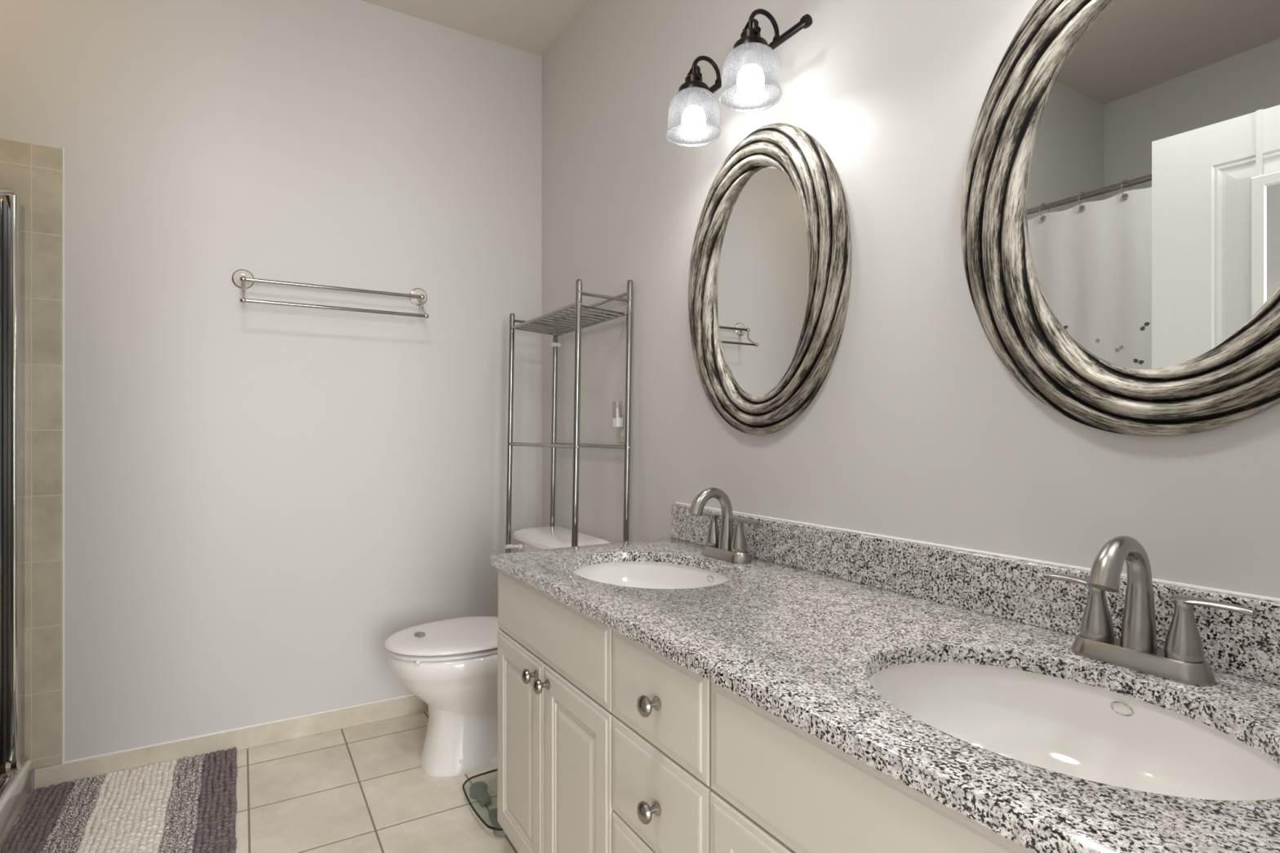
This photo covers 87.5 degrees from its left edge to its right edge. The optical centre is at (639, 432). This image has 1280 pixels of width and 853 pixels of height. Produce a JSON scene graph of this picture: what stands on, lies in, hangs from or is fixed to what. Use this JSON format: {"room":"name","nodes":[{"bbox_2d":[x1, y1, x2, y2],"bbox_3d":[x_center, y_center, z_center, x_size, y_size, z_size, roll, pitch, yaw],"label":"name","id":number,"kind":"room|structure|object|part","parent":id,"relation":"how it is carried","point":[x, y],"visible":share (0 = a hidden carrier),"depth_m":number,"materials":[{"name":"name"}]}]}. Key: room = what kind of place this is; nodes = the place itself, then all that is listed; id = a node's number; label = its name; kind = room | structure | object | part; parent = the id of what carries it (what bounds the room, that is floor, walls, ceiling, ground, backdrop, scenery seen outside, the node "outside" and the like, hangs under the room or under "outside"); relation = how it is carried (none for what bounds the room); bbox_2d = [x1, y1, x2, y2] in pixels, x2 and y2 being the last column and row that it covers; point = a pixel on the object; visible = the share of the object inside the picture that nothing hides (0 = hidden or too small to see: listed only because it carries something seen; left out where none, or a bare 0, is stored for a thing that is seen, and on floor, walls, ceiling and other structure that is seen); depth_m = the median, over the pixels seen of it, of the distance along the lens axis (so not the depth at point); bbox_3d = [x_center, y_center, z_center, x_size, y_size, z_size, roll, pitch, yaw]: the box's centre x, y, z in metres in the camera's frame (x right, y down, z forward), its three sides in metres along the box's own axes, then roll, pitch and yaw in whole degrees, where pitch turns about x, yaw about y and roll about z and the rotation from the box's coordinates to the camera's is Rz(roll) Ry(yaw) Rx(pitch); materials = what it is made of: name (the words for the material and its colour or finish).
{"room":"bathroom","nodes":[
{"label":"bathroom","id":0,"kind":"room"},
{"bbox_2d":[0,711,518,852],"bbox_3d":[-0.600,1.167,0.654,2.847,0.080,4.000,0,0,-31],"label":"floor","id":1,"kind":"structure","parent":0,"point":[365,788],"depth_m":2.05,"materials":[{"name":"tile"}]},
{"bbox_2d":[0,760,31,846],"bbox_3d":[-2.056,1.071,1.445,0.935,0.112,0.930,0,0,-31],"label":"shower tray","id":2,"kind":"object","parent":1,"relation":"on","point":[13,801],"visible":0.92,"depth_m":1.93,"materials":[{"name":"ceramic"}]},
{"bbox_2d":[0,186,27,799],"bbox_3d":[-1.676,0.144,1.673,0.077,1.742,0.928,0,0,-31],"label":"shower door","id":3,"kind":"structure","parent":2,"relation":"on","point":[12,757],"depth_m":1.98,"materials":[{"name":"glass"}]},
{"bbox_3d":[-1.665,-0.697,1.630,0.032,0.059,0.843,0,0,-31],"label":"rail","id":4,"kind":"part","parent":3,"relation":"part of","materials":[{"name":"silver metal"}]},
{"bbox_3d":[-1.877,0.148,1.997,0.036,1.722,0.038,0,0,-31],"label":"hinge post","id":5,"kind":"part","parent":3,"relation":"part of","materials":[{"name":"silver metal"}]},
{"bbox_3d":[-1.687,0.995,1.667,0.052,0.040,0.928,0,0,-31],"label":"rail","id":6,"kind":"part","parent":3,"relation":"part of","materials":[{"name":"silver metal"}]},
{"bbox_2d":[0,747,237,852],"bbox_3d":[-1.437,1.117,1.858,0.546,0.023,0.850,0,0,-31],"label":"bath rug","id":7,"kind":"object","parent":1,"relation":"on","point":[188,805],"visible":1,"depth_m":1.96,"materials":[{"name":"fabric"}]},
{"bbox_2d":[462,768,506,836],"bbox_3d":[-0.359,1.109,2.034,0.315,0.036,0.342,0,0,-31],"label":"bathroom scale","id":8,"kind":"object","parent":1,"relation":"on","point":[478,790],"visible":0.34,"depth_m":2.01,"materials":[{"name":"clear glass"}]},
{"bbox_2d":[384,525,610,777],"bbox_3d":[-0.520,0.753,2.372,0.730,0.748,0.510,0,0,-31],"label":"toilet","id":9,"kind":"object","parent":1,"relation":"on","point":[452,668],"visible":0.53,"depth_m":2.21,"materials":[{"name":"ceramic"}]},
{"bbox_2d":[414,631,425,637],"bbox_3d":[-0.740,0.680,2.248,0.032,0.014,0.022,0,0,31],"label":"tag","id":10,"kind":"object","parent":9,"relation":"on","point":[420,634],"visible":1,"depth_m":2.24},
{"bbox_3d":[-0.633,0.724,2.305,0.450,0.021,0.372,0,0,-31],"label":"seat","id":11,"kind":"part","parent":9,"relation":"part of","materials":[{"name":"plastic"}]},
{"bbox_3d":[-0.635,0.697,2.303,0.461,0.022,0.388,0,0,-31],"label":"lid","id":12,"kind":"part","parent":9,"relation":"part of","materials":[{"name":"plastic"}]},
{"bbox_3d":[-0.493,0.448,2.620,0.099,0.031,0.023,0,0,40],"label":"flush lever","id":13,"kind":"part","parent":9,"relation":"part of","materials":[{"name":"plastic"}]},
{"bbox_3d":[-0.295,0.574,2.506,0.183,0.306,0.480,0,0,-31],"label":"tank","id":14,"kind":"part","parent":9,"relation":"part of","materials":[{"name":"ceramic"}]},
{"bbox_3d":[-0.296,0.401,2.506,0.209,0.044,0.510,0,0,-31],"label":"tank lid","id":15,"kind":"part","parent":9,"relation":"part of","materials":[{"name":"ceramic"}]},
{"bbox_2d":[505,279,632,553],"bbox_3d":[-0.281,0.306,2.463,0.222,1.639,0.646,1,-1,-31],"label":"rack","id":16,"kind":"object","parent":1,"relation":"on","point":[579,308],"visible":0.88,"depth_m":2.29,"materials":[{"name":"silver metal"}]},
{"bbox_3d":[-0.525,0.323,2.676,0.021,1.601,0.021,1,-1,-31],"label":"post","id":17,"kind":"part","parent":16,"relation":"part of","materials":[{"name":"silver metal"}]},
{"bbox_3d":[-0.432,-0.446,2.732,0.189,0.013,0.011,1,-1,-31],"label":"guard rail","id":18,"kind":"part","parent":16,"relation":"part of","materials":[{"name":"silver metal"}]},
{"bbox_3d":[-0.363,0.046,2.413,0.014,0.014,0.618,1,-1,-31],"label":"shelf rail","id":19,"kind":"part","parent":16,"relation":"part of","materials":[{"name":"silver metal"}]},
{"bbox_3d":[-0.356,-0.416,2.418,0.012,0.012,0.618,1,-1,-31],"label":"shelf rail","id":20,"kind":"part","parent":16,"relation":"part of","materials":[{"name":"silver metal"}]},
{"bbox_3d":[-0.363,0.324,2.773,0.021,1.606,0.021,1,-1,-31],"label":"post","id":21,"kind":"part","parent":16,"relation":"part of","materials":[{"name":"silver metal"}]},
{"bbox_3d":[-0.209,0.315,2.146,0.021,1.616,0.021,1,-1,-31],"label":"post","id":22,"kind":"part","parent":16,"relation":"part of","materials":[{"name":"silver metal"}]},
{"bbox_3d":[-0.201,0.050,2.510,0.014,0.014,0.618,1,-1,-31],"label":"shelf rail","id":23,"kind":"part","parent":16,"relation":"part of","materials":[{"name":"silver metal"}]},
{"bbox_3d":[-0.194,-0.403,2.514,0.012,0.012,0.618,1,-1,-31],"label":"shelf rail","id":24,"kind":"part","parent":16,"relation":"part of","materials":[{"name":"silver metal"}]},
{"bbox_3d":[-0.192,-0.470,2.515,0.012,0.012,0.618,1,-1,-31],"label":"guard rail","id":25,"kind":"part","parent":16,"relation":"part of","materials":[{"name":"silver metal"}]},
{"bbox_3d":[-0.116,-0.446,2.201,0.189,0.013,0.011,1,-1,-31],"label":"guard rail","id":26,"kind":"part","parent":16,"relation":"part of","materials":[{"name":"silver metal"}]},
{"bbox_3d":[-0.046,0.307,2.242,0.021,1.639,0.021,1,-1,-31],"label":"post","id":27,"kind":"part","parent":16,"relation":"part of","materials":[{"name":"silver metal"}]},
{"bbox_2d":[497,568,1034,852],"bbox_3d":[0.245,0.736,1.227,0.604,0.782,1.529,0,0,-31],"label":"vanity cabinet","id":28,"kind":"object","parent":1,"relation":"on","point":[606,743],"visible":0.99,"depth_m":1.06,"materials":[{"name":"beige wood"}]},
{"bbox_3d":[-0.288,0.765,1.617,0.019,0.504,0.309,0,0,-31],"label":"door","id":29,"kind":"part","parent":28,"relation":"part of","materials":[{"name":"beige wood"}]},
{"bbox_3d":[-0.248,0.545,1.498,0.034,0.034,0.034,0,0,-31],"label":"knob","id":30,"kind":"part","parent":28,"relation":"part of","materials":[{"name":"silver metal"}]},
{"bbox_3d":[-0.213,0.545,1.440,0.034,0.034,0.034,0,0,-31],"label":"knob","id":31,"kind":"part","parent":28,"relation":"part of","materials":[{"name":"silver metal"}]},
{"bbox_3d":[-0.207,0.429,1.482,0.019,0.162,0.624,0,0,-31],"label":"false drawer","id":32,"kind":"part","parent":28,"relation":"part of","materials":[{"name":"beige wood"}]},
{"bbox_3d":[-0.127,0.765,1.348,0.019,0.504,0.311,0,0,-31],"label":"door","id":33,"kind":"part","parent":28,"relation":"part of","materials":[{"name":"beige wood"}]},
{"bbox_3d":[0.029,0.769,1.086,0.019,0.168,0.291,0,0,-31],"label":"drawer","id":34,"kind":"part","parent":28,"relation":"part of","materials":[{"name":"beige wood"}]},
{"bbox_3d":[0.014,0.601,1.059,0.034,0.034,0.034,0,0,-31],"label":"knob","id":35,"kind":"part","parent":28,"relation":"part of","materials":[{"name":"silver metal"}]},
{"bbox_3d":[0.014,0.432,1.059,0.034,0.034,0.034,0,0,-31],"label":"knob","id":36,"kind":"part","parent":28,"relation":"part of","materials":[{"name":"silver metal"}]},
{"bbox_3d":[0.029,0.429,1.086,0.019,0.162,0.291,0,0,-31],"label":"drawer","id":37,"kind":"part","parent":28,"relation":"part of","materials":[{"name":"beige wood"}]},
{"bbox_3d":[0.029,0.598,1.086,0.019,0.168,0.291,0,0,-31],"label":"drawer","id":38,"kind":"part","parent":28,"relation":"part of","materials":[{"name":"beige wood"}]},
{"bbox_3d":[0.182,0.765,0.829,0.019,0.504,0.300,0,0,-31],"label":"door","id":39,"kind":"part","parent":28,"relation":"part of","materials":[{"name":"beige wood"}]},
{"bbox_3d":[0.259,0.429,0.699,0.019,0.162,0.603,0,0,-31],"label":"false drawer","id":40,"kind":"part","parent":28,"relation":"part of","materials":[{"name":"beige wood"}]},
{"bbox_2d":[490,502,1279,852],"bbox_3d":[0.256,0.279,1.232,0.584,0.132,1.551,0,0,-31],"label":"countertop","id":41,"kind":"structure","parent":28,"relation":"on","point":[799,632],"depth_m":0.98,"materials":[{"name":"grey stone"}]},
{"bbox_2d":[573,561,728,589],"bbox_3d":[0.021,0.418,1.577,0.412,0.144,0.504,0,0,-31],"label":"sink basin","id":42,"kind":"object","parent":41,"relation":"in","point":[645,575],"visible":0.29,"depth_m":1.77,"materials":[{"name":"ceramic"}]},
{"bbox_2d":[688,487,759,564],"bbox_3d":[0.182,0.229,1.673,0.141,0.181,0.244,0,0,-31],"label":"faucet","id":43,"kind":"object","parent":41,"relation":"on","point":[727,544],"visible":1,"depth_m":1.67,"materials":[{"name":"silver metal"}]},
{"bbox_3d":[0.176,0.218,1.765,0.025,0.012,0.080,0,0,-31],"label":"lever","id":44,"kind":"part","parent":43,"relation":"part of","materials":[{"name":"silver metal"}]},
{"bbox_3d":[0.179,0.217,1.671,0.133,0.158,0.041,0,0,-31],"label":"spout","id":45,"kind":"part","parent":43,"relation":"part of","materials":[{"name":"silver metal"}]},
{"bbox_3d":[0.192,0.254,1.739,0.041,0.082,0.041,0,0,-31],"label":"handle","id":46,"kind":"part","parent":43,"relation":"part of","materials":[{"name":"silver metal"}]},
{"bbox_3d":[0.218,0.307,1.695,0.056,0.026,0.167,0,0,-31],"label":"plate","id":47,"kind":"part","parent":43,"relation":"part of","materials":[{"name":"silver metal"}]},
{"bbox_3d":[0.245,0.254,1.650,0.041,0.082,0.041,0,0,-31],"label":"handle","id":48,"kind":"part","parent":43,"relation":"part of","materials":[{"name":"silver metal"}]},
{"bbox_3d":[0.260,0.218,1.624,0.025,0.012,0.080,0,0,-31],"label":"lever","id":49,"kind":"part","parent":43,"relation":"part of","materials":[{"name":"silver metal"}]},
{"bbox_2d":[868,662,1279,800],"bbox_3d":[0.483,0.418,0.793,0.412,0.144,0.504,0,0,-31],"label":"sink basin","id":50,"kind":"object","parent":41,"relation":"in","point":[1065,726],"visible":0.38,"depth_m":0.92,"materials":[{"name":"ceramic"}]},
{"bbox_2d":[1044,535,1256,686],"bbox_3d":[0.646,0.229,0.894,0.141,0.181,0.244,0,0,-31],"label":"faucet","id":51,"kind":"object","parent":41,"relation":"on","point":[1181,660],"visible":1,"depth_m":0.89,"materials":[{"name":"silver metal"}]},
{"bbox_3d":[0.641,0.218,0.986,0.025,0.012,0.080,0,0,-31],"label":"lever","id":52,"kind":"part","parent":51,"relation":"part of","materials":[{"name":"silver metal"}]},
{"bbox_3d":[0.656,0.254,0.960,0.041,0.082,0.041,0,0,-31],"label":"handle","id":53,"kind":"part","parent":51,"relation":"part of","materials":[{"name":"silver metal"}]},
{"bbox_3d":[0.643,0.217,0.892,0.133,0.158,0.041,0,0,-31],"label":"spout","id":54,"kind":"part","parent":51,"relation":"part of","materials":[{"name":"silver metal"}]},
{"bbox_3d":[0.683,0.307,0.915,0.056,0.026,0.167,0,0,-31],"label":"plate","id":55,"kind":"part","parent":51,"relation":"part of","materials":[{"name":"silver metal"}]},
{"bbox_3d":[0.709,0.254,0.871,0.041,0.082,0.041,0,0,-31],"label":"handle","id":56,"kind":"part","parent":51,"relation":"part of","materials":[{"name":"silver metal"}]},
{"bbox_3d":[0.725,0.218,0.845,0.025,0.012,0.080,0,0,-31],"label":"lever","id":57,"kind":"part","parent":51,"relation":"part of","materials":[{"name":"silver metal"}]},
{"bbox_2d":[0,0,542,792],"bbox_3d":[-1.598,-0.271,2.329,2.847,2.795,0.100,0,0,-31],"label":"wall","id":58,"kind":"structure","parent":0,"point":[259,497],"depth_m":2.43,"materials":[{"name":"grey paint"}]},
{"bbox_2d":[0,138,62,769],"bbox_3d":[-2.271,0.076,1.865,1.015,1.953,0.009,0,0,-31],"label":"tile surround","id":59,"kind":"object","parent":58,"relation":"attached to","point":[34,171],"depth_m":2.10,"materials":[{"name":"tile"}]},
{"bbox_2d":[62,147,64,762],"bbox_3d":[-1.835,0.073,2.128,0.006,1.952,0.006,0,0,-31],"label":"trim","id":60,"kind":"structure","parent":58,"relation":"attached to","point":[63,149],"depth_m":2.12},
{"bbox_2d":[33,693,428,791],"bbox_3d":[-1.163,1.090,2.524,1.700,0.074,0.010,0,0,-31],"label":"baseboard","id":61,"kind":"structure","parent":58,"relation":"attached to","point":[283,731],"depth_m":2.36,"materials":[{"name":"tile"}]},
{"bbox_2d":[231,269,428,318],"bbox_3d":[-1.116,-0.509,2.475,0.676,0.142,0.144,0,0,-31],"label":"towel rail","id":62,"kind":"object","parent":58,"relation":"attached to","point":[243,279],"visible":1,"depth_m":2.42,"materials":[{"name":"silver metal"}]},
{"bbox_3d":[-1.119,-0.533,2.480,0.606,0.012,0.012,0,0,-31],"label":"rail","id":63,"kind":"part","parent":62,"relation":"part of","materials":[{"name":"silver metal"}]},
{"bbox_3d":[-1.085,-0.448,2.422,0.606,0.012,0.012,0,0,-31],"label":"rail","id":64,"kind":"part","parent":62,"relation":"part of","materials":[{"name":"silver metal"}]},
{"bbox_2d":[361,0,586,56],"bbox_3d":[-0.600,-1.708,0.654,2.847,0.080,4.000,0,0,-31],"label":"ceiling","id":65,"kind":"structure","parent":0,"point":[531,26],"depth_m":2.68,"materials":[{"name":"beige paint"}]},
{"bbox_2d":[542,0,1279,598],"bbox_3d":[0.309,-0.271,1.812,0.100,2.795,2.740,0,0,-31],"label":"wall","id":66,"kind":"structure","parent":0,"point":[916,428],"depth_m":1.44,"materials":[{"name":"grey paint"}]},
{"bbox_2d":[617,408,624,442],"bbox_3d":[-0.058,-0.023,2.323,0.008,0.116,0.072,0,0,-31],"label":"wall outlet","id":67,"kind":"object","parent":66,"relation":"attached to","point":[620,429],"visible":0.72,"depth_m":2.33,"materials":[{"name":"beige plastic"}]},
{"bbox_2d":[613,407,622,426],"bbox_3d":[-0.080,-0.062,2.315,0.034,0.086,0.035,0,0,-31],"label":"night light","id":68,"kind":"object","parent":67,"relation":"attached to","point":[617,421],"visible":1,"depth_m":2.31,"materials":[{"name":"white plastic"}]},
{"bbox_3d":[-0.078,-0.069,2.315,0.014,0.037,0.014,0,0,-31],"label":"bulb","id":69,"kind":"part","parent":68,"relation":"part of","materials":[{"name":"white plastic"}]},
{"bbox_2d":[619,427,624,438],"bbox_3d":[-0.060,0.003,2.321,0.003,0.035,0.035,0,0,-31],"label":"receptacle","id":70,"kind":"object","parent":67,"relation":"attached to","point":[621,429],"depth_m":2.33,"materials":[{"name":"beige plastic"}]},
{"bbox_2d":[620,414,624,424],"bbox_3d":[-0.060,-0.043,2.321,0.003,0.035,0.035,0,0,-31],"label":"receptacle","id":71,"kind":"object","parent":67,"relation":"attached to","point":[621,415],"depth_m":2.32,"materials":[{"name":"white plastic"}]},
{"bbox_2d":[666,8,812,146],"bbox_3d":[0.228,-0.866,1.634,0.220,0.214,0.427,0,0,-31],"label":"vanity light","id":72,"kind":"object","parent":66,"relation":"attached to","point":[750,81],"visible":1,"depth_m":1.57,"materials":[{"name":"glass"}]},
{"bbox_2d":[678,64,708,91],"bbox_3d":[0.137,-0.899,1.709,0.077,0.075,0.077,0,0,-31],"label":"socket","id":73,"kind":"object","parent":72,"relation":"attached to","point":[694,80],"depth_m":1.68,"materials":[{"name":"brown metal"}]},
{"bbox_3d":[0.137,-0.811,1.709,0.141,0.105,0.141,0,0,-31],"label":"lamp shade","id":74,"kind":"part","parent":72,"relation":"part of","materials":[{"name":"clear glass"}]},
{"bbox_3d":[0.137,-0.795,1.709,0.062,0.063,0.062,0,0,-31],"label":"bulb","id":75,"kind":"part","parent":72,"relation":"part of","materials":[{"name":"white glass"}]},
{"bbox_3d":[0.174,-0.941,1.731,0.096,0.064,0.020,0,0,-31],"label":"arm","id":76,"kind":"part","parent":72,"relation":"part of","materials":[{"name":"brown metal"}]},
{"bbox_2d":[733,17,767,48],"bbox_3d":[0.251,-0.899,1.519,0.077,0.075,0.077,0,0,-31],"label":"socket","id":77,"kind":"object","parent":72,"relation":"attached to","point":[750,35],"depth_m":1.49,"materials":[{"name":"brown metal"}]},
{"bbox_3d":[0.251,-0.811,1.519,0.141,0.105,0.141,0,0,-31],"label":"lamp shade","id":78,"kind":"part","parent":72,"relation":"part of","materials":[{"name":"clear glass"}]},
{"bbox_3d":[0.251,-0.795,1.519,0.062,0.063,0.062,0,0,-31],"label":"bulb","id":79,"kind":"part","parent":72,"relation":"part of","materials":[{"name":"white glass"}]},
{"bbox_3d":[0.287,-0.941,1.540,0.096,0.064,0.020,0,0,-31],"label":"arm","id":80,"kind":"part","parent":72,"relation":"part of","materials":[{"name":"brown metal"}]},
{"bbox_2d":[688,123,851,434],"bbox_3d":[0.292,-0.382,1.701,0.041,0.776,0.592,0,0,-31],"label":"oval mirror","id":81,"kind":"object","parent":66,"relation":"attached to","point":[769,281],"visible":1,"depth_m":1.66,"materials":[{"name":"silver metal"}]},
{"bbox_2d":[714,166,809,396],"bbox_3d":[0.305,-0.382,1.709,0.005,0.588,0.378,0,0,-31],"label":"mirror glass","id":82,"kind":"object","parent":81,"relation":"attached to","point":[762,255],"depth_m":1.71,"materials":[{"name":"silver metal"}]},
{"bbox_2d":[671,503,1279,685],"bbox_3d":[0.498,0.269,1.375,0.020,0.102,1.549,0,0,-31],"label":"backsplash","id":83,"kind":"structure","parent":66,"relation":"attached to","point":[1234,643],"depth_m":1.17,"materials":[{"name":"stone"}]},
{"bbox_2d":[960,0,1279,436],"bbox_3d":[0.733,-0.382,0.962,0.041,0.776,0.592,0,0,-31],"label":"oval mirror","id":84,"kind":"object","parent":66,"relation":"attached to","point":[1120,206],"visible":1,"depth_m":0.98,"materials":[{"name":"silver metal"}]},
{"bbox_2d":[1024,0,1279,369],"bbox_3d":[0.746,-0.382,0.970,0.005,0.588,0.378,0,0,-31],"label":"mirror glass","id":85,"kind":"object","parent":84,"relation":"attached to","point":[1152,143],"depth_m":0.96,"materials":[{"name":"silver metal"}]}
]}

